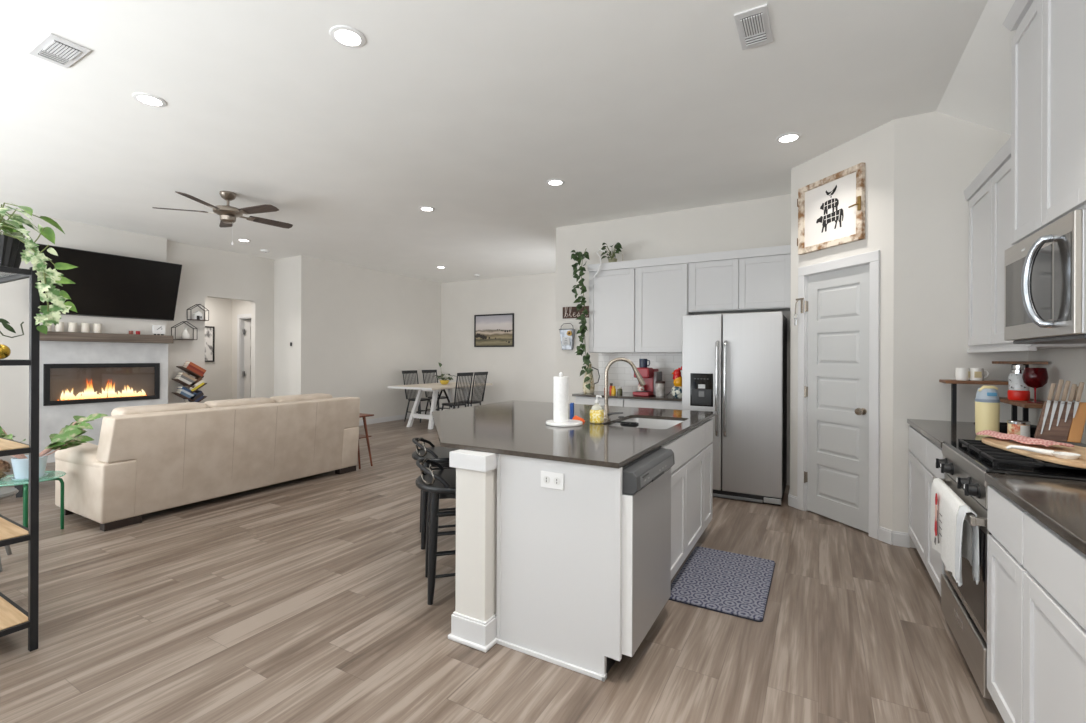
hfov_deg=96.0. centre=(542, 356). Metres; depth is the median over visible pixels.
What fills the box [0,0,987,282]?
ceiling
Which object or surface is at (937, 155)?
wall
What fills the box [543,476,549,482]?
socket
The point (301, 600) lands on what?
floor
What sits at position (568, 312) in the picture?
wall sign
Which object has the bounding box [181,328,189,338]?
vase
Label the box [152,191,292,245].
ceiling fan
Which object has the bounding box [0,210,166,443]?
wall
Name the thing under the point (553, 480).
wall outlet
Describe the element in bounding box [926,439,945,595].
base cabinet
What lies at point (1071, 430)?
knife block
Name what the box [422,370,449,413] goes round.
dining chair
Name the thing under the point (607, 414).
kitchen faucet
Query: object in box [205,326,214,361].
framed print
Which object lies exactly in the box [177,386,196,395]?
book
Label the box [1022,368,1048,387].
bowl
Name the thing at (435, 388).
dining table
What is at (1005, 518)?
base cabinet
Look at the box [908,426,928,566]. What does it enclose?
base cabinet
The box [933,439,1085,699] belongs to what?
gas range
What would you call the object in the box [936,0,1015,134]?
ceiling
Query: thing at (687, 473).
base cabinet
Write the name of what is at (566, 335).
wall planter
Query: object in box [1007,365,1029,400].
glass jar
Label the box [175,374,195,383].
book
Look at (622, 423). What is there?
strainer
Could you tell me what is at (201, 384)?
book
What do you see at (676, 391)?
rooster figurine
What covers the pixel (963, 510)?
dish towel
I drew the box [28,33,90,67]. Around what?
ceiling vent
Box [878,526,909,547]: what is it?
baseboard
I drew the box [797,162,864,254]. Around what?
sign
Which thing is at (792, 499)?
baseboard
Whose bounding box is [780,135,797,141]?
diffuser
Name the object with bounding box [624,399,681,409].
base cabinet
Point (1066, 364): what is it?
wall
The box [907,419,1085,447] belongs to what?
countertop
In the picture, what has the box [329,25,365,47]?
recessed light
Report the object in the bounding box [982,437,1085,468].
cutting board
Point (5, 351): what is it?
ball
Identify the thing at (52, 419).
fireplace surround
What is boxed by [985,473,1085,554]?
countertop
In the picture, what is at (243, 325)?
door
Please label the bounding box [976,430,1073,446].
tea towel
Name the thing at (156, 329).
sign
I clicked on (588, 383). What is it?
plant
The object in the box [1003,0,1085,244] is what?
upper cabinet
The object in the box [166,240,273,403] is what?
wall
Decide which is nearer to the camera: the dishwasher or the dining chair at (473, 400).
the dishwasher
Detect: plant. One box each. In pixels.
[0,203,76,334]
[0,318,23,337]
[0,413,107,479]
[433,363,456,384]
[571,248,599,392]
[601,242,622,261]
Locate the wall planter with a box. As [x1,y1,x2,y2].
[559,323,574,349]
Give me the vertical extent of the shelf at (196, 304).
0.254 m
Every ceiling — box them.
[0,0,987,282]
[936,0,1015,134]
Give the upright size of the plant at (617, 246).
0.245 m
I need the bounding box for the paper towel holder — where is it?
[546,372,582,426]
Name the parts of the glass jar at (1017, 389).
lid, glass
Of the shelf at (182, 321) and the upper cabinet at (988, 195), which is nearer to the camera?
the upper cabinet at (988, 195)
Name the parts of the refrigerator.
water spout, door, handle, handle, door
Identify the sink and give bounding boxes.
[611,418,682,428]
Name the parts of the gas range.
knob, knob, finger pull, handle, control panel, knob, drawer, knob, trim, burner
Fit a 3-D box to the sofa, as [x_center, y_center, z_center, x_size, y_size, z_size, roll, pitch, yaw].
[-3.142,0.877,4.947,0.998,0.913,2.388,0,0,30]
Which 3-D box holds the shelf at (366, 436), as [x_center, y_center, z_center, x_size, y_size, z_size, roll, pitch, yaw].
[-2.355,0.986,6.070,0.370,0.012,0.250,0,0,29]
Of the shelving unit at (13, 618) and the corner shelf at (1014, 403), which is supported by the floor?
the shelving unit at (13, 618)
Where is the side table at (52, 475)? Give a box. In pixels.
[0,471,65,528]
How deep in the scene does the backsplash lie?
6.01 m
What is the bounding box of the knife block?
[1034,401,1085,442]
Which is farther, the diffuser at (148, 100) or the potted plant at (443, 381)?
the potted plant at (443, 381)
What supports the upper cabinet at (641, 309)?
attached to the wall at (763, 222)
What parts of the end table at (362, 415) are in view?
leg, leg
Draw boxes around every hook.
[594,249,604,277]
[794,298,803,324]
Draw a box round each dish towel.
[930,478,971,579]
[955,506,978,586]
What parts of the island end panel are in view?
shoe molding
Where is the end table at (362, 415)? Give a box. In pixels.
[358,413,373,468]
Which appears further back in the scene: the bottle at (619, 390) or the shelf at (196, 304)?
the shelf at (196, 304)
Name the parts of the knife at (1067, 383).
blade, handle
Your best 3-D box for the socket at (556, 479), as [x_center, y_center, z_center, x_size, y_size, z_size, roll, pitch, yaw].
[0.061,0.544,2.142,0.033,0.032,0.003,0,0,29]
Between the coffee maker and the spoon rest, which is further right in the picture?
the spoon rest
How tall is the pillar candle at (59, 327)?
0.129 m
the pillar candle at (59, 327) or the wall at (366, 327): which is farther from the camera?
the wall at (366, 327)
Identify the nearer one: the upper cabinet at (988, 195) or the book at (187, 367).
the upper cabinet at (988, 195)
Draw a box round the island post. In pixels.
[448,449,496,651]
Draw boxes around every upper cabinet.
[589,263,694,352]
[689,254,790,313]
[964,137,1085,352]
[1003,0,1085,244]
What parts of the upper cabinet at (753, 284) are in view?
door, door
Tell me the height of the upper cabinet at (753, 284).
0.540 m
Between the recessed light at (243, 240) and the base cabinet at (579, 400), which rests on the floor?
the base cabinet at (579, 400)
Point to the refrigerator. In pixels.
(734, 365)
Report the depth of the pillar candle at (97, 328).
6.43 m
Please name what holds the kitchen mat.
on the floor
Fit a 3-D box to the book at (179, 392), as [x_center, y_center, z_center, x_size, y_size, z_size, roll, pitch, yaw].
[-5.446,0.584,7.436,0.150,0.143,0.196,0,0,30]
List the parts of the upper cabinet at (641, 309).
door, door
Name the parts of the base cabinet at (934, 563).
drawer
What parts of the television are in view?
trim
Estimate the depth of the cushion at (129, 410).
4.19 m
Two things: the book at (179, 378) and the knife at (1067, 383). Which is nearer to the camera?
the knife at (1067, 383)
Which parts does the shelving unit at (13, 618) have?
rail, rail, rail, rail, rail, post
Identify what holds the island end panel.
on the floor
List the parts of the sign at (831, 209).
frame rail, frame rail, print panel, frame rail, frame rail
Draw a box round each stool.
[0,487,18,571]
[412,437,458,549]
[415,458,455,604]
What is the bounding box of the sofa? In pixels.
[55,393,359,531]
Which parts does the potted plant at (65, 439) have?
pot, stem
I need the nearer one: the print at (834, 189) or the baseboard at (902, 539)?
the baseboard at (902, 539)
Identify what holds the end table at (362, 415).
on the floor
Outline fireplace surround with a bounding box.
[39,341,167,462]
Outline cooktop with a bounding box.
[943,441,1085,481]
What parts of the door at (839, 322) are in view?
knob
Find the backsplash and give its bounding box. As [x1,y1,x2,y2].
[598,353,681,393]
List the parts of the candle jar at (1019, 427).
lid, label panel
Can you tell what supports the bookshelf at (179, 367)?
on the floor
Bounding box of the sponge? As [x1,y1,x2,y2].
[573,415,584,421]
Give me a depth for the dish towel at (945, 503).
2.15 m
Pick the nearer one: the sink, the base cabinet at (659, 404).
the sink
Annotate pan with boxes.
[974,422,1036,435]
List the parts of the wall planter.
label panel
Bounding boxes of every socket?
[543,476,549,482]
[554,477,559,484]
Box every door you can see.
[237,314,250,398]
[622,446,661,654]
[797,250,879,538]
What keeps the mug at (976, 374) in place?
on the corner shelf at (1014, 403)
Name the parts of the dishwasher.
kick plate, door panel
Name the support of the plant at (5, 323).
hanging from the shelving unit at (13, 618)
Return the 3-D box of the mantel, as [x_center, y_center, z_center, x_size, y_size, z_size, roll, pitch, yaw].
[-5.822,-0.256,6.566,0.202,0.113,1.415,0,0,30]
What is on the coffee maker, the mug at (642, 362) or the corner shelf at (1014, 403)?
the mug at (642, 362)
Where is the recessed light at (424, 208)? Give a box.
[419,206,434,210]
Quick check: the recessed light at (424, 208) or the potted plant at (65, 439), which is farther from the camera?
the recessed light at (424, 208)
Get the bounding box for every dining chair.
[402,370,430,422]
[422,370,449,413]
[441,372,473,409]
[457,372,487,407]
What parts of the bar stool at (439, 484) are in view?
leg, leg, rail, seat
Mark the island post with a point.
(473, 620)
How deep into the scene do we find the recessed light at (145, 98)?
3.29 m
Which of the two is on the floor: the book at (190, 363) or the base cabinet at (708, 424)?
the base cabinet at (708, 424)
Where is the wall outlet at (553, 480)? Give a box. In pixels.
[541,471,563,489]
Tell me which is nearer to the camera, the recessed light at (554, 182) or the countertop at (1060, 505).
the countertop at (1060, 505)
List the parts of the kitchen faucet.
lever, spout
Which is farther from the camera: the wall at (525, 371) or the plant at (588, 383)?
the wall at (525, 371)
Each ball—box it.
[0,344,10,358]
[0,459,10,478]
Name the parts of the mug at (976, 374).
printed panel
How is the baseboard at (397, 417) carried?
attached to the wall at (366, 327)
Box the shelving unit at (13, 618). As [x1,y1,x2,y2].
[0,266,39,651]
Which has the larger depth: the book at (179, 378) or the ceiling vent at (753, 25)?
the book at (179, 378)
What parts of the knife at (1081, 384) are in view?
blade, handle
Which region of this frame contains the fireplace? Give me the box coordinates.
[43,363,159,405]
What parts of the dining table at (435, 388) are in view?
leg, cross rail, leg, leg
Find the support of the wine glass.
on the corner shelf at (1014, 403)
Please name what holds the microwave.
attached to the upper cabinet at (1048, 44)
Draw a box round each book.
[174,377,192,384]
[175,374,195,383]
[176,391,193,399]
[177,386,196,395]
[177,389,194,396]
[178,372,196,380]
[183,364,204,373]
[183,366,203,376]
[183,377,201,387]
[183,390,201,400]
[185,362,205,371]
[185,392,203,401]
[187,379,203,389]
[191,382,203,390]
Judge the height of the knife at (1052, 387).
0.247 m
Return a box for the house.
[193,311,202,319]
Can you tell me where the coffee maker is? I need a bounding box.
[633,367,661,395]
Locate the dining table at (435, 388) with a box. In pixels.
[388,382,491,428]
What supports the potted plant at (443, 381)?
on the dining table at (435, 388)
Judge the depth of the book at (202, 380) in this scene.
7.52 m
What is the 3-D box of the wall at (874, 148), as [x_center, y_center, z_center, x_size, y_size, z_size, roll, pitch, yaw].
[2.449,-0.206,4.017,0.110,3.124,0.971,0,0,-16]
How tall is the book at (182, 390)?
0.136 m
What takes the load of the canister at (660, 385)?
on the countertop at (625, 395)
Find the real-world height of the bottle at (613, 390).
0.094 m
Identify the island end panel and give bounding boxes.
[496,454,621,680]
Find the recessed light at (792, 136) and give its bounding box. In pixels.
[776,132,801,142]
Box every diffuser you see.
[138,96,161,104]
[335,30,359,44]
[549,181,561,184]
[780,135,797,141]
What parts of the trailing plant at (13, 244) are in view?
pot, stem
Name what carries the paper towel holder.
on the countertop at (514, 428)
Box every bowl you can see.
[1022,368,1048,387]
[1051,451,1081,458]
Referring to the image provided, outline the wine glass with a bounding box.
[1022,368,1048,402]
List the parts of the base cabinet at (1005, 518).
drawer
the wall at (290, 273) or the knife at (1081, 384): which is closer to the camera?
the knife at (1081, 384)
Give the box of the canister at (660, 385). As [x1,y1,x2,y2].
[655,381,664,396]
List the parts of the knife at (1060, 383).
blade, handle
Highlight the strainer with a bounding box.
[615,421,638,426]
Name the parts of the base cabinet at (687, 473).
door, drawer, door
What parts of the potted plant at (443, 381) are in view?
pot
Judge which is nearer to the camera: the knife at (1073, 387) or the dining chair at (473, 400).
the knife at (1073, 387)
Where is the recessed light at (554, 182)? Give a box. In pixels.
[546,179,564,185]
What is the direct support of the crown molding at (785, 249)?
attached to the upper cabinet at (641, 309)
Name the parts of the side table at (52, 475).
leg, leg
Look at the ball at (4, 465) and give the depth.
3.63 m
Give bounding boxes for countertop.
[432,400,716,468]
[572,391,681,400]
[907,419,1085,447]
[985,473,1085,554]
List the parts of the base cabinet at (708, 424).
drawer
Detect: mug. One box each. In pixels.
[639,359,649,367]
[955,368,969,380]
[969,368,989,380]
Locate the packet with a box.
[570,403,573,418]
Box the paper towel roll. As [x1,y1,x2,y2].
[553,376,568,421]
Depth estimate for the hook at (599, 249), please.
5.83 m
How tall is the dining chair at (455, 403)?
1.052 m
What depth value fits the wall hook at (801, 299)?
4.33 m
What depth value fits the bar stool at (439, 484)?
2.68 m
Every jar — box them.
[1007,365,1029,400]
[1007,420,1030,436]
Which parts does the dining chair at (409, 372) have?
leg, crest rail, seat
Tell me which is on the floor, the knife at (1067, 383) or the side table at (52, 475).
the side table at (52, 475)
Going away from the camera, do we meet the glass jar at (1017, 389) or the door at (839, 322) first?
the glass jar at (1017, 389)
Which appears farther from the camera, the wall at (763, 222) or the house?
the house
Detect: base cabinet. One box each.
[576,396,623,406]
[610,418,703,579]
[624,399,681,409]
[701,419,712,529]
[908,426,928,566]
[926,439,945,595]
[987,486,1029,722]
[1023,513,1085,722]
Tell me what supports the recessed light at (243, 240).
in the ceiling at (465, 110)
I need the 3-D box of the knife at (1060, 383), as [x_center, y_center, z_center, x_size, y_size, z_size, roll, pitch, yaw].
[2.472,0.230,2.357,0.069,0.245,0.019,0,0,1]
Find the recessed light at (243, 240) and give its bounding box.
[237,239,250,241]
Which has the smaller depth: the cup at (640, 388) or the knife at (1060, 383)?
the knife at (1060, 383)
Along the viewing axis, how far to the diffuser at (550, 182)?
4.84 m
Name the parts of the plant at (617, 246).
stem, pot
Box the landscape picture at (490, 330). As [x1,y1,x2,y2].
[474,313,513,346]
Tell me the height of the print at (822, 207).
0.112 m
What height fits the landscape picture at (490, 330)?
0.720 m
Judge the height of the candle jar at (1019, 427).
0.103 m
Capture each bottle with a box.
[590,395,603,423]
[611,386,615,393]
[617,387,621,393]
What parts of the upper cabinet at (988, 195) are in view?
door, crown, light rail, door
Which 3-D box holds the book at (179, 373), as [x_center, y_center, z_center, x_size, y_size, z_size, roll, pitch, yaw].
[-5.429,0.307,7.465,0.150,0.154,0.212,0,0,30]
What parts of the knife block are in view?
panel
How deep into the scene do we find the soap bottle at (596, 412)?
3.17 m
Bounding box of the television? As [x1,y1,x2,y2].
[37,243,181,320]
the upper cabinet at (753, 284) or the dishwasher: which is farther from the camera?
the upper cabinet at (753, 284)
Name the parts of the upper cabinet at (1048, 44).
crown, door, door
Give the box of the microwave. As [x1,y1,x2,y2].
[1004,209,1085,343]
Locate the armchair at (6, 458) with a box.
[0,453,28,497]
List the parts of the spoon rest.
handle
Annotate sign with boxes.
[152,325,164,334]
[563,306,588,318]
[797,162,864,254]
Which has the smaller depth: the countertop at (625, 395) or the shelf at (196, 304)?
the countertop at (625, 395)
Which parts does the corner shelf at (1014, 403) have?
post, post, post, post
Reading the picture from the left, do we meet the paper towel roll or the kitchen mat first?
the paper towel roll
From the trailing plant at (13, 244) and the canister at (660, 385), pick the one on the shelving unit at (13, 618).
the trailing plant at (13, 244)
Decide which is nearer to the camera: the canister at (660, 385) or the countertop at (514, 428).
the countertop at (514, 428)
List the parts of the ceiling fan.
blade, blade, blade, motor, blade, blade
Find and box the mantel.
[40,331,173,343]
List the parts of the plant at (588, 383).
stem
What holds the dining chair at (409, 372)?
on the floor
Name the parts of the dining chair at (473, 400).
seat, post, crest rail, post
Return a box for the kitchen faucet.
[604,357,645,419]
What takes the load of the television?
attached to the wall at (14, 295)
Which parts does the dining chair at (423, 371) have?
crest rail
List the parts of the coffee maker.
tank, water tank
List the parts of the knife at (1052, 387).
blade, handle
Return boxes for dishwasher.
[606,446,674,672]
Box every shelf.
[171,321,196,339]
[187,304,208,320]
[359,434,371,438]
[939,361,1047,424]
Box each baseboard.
[359,410,440,425]
[789,494,796,508]
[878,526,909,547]
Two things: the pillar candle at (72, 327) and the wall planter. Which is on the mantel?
the pillar candle at (72, 327)
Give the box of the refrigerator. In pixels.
[682,312,786,505]
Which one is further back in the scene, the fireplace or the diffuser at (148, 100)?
the fireplace
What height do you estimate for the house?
0.135 m
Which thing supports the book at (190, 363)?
on the book at (189, 365)
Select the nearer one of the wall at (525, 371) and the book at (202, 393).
the book at (202, 393)
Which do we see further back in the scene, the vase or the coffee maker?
the vase
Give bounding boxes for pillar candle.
[55,322,63,331]
[68,322,76,331]
[81,323,89,332]
[93,324,101,332]
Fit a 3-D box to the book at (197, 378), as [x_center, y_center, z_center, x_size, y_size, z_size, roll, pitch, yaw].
[-5.391,0.392,7.531,0.150,0.156,0.207,0,0,30]
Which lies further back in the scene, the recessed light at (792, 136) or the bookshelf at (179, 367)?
the bookshelf at (179, 367)
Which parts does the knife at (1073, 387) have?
blade, handle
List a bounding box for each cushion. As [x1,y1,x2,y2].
[111,402,208,415]
[204,397,274,407]
[270,393,332,402]
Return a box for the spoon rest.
[1006,445,1081,458]
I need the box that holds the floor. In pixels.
[0,418,1004,722]
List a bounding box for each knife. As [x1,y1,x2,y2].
[1041,383,1055,433]
[1049,379,1063,429]
[1057,381,1070,425]
[1065,384,1076,421]
[1073,382,1084,417]
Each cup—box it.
[638,384,643,390]
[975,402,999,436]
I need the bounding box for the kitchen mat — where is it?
[668,546,774,621]
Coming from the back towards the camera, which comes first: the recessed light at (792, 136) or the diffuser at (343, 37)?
the recessed light at (792, 136)
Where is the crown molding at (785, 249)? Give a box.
[587,245,790,271]
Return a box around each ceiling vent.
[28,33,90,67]
[734,4,772,49]
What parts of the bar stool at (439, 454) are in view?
leg, rail, leg, seat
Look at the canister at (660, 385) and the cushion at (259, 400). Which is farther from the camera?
the canister at (660, 385)
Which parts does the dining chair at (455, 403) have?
seat, post, crest rail, post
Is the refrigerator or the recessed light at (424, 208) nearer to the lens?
the refrigerator
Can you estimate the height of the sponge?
0.038 m
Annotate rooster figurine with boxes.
[671,366,681,397]
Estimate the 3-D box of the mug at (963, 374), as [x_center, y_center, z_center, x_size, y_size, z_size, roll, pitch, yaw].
[2.758,0.113,3.217,0.078,0.082,0.090,0,0,23]
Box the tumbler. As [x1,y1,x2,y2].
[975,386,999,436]
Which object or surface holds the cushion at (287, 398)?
on the sofa
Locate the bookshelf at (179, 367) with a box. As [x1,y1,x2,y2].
[171,366,206,402]
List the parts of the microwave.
handle, plate, control panel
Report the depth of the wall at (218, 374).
9.26 m
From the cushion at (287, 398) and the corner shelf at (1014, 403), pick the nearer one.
the corner shelf at (1014, 403)
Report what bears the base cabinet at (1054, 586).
on the floor
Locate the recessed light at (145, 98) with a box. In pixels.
[132,92,166,106]
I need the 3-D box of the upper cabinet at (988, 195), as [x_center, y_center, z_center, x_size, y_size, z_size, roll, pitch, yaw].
[2.737,-0.578,2.775,0.327,1.100,1.112,0,0,30]
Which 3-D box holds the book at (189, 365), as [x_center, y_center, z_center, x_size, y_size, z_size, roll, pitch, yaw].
[-5.383,0.190,7.545,0.150,0.165,0.238,0,0,30]
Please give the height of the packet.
0.115 m
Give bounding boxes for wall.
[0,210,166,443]
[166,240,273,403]
[205,297,231,401]
[232,255,307,398]
[307,257,440,420]
[440,272,555,409]
[555,194,790,484]
[790,120,893,530]
[893,111,1027,547]
[1028,347,1085,443]
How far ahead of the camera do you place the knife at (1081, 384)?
2.31 m
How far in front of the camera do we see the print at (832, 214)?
4.03 m
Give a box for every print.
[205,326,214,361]
[816,208,843,232]
[820,198,838,214]
[826,185,836,196]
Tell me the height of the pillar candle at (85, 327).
0.129 m
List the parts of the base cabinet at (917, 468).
drawer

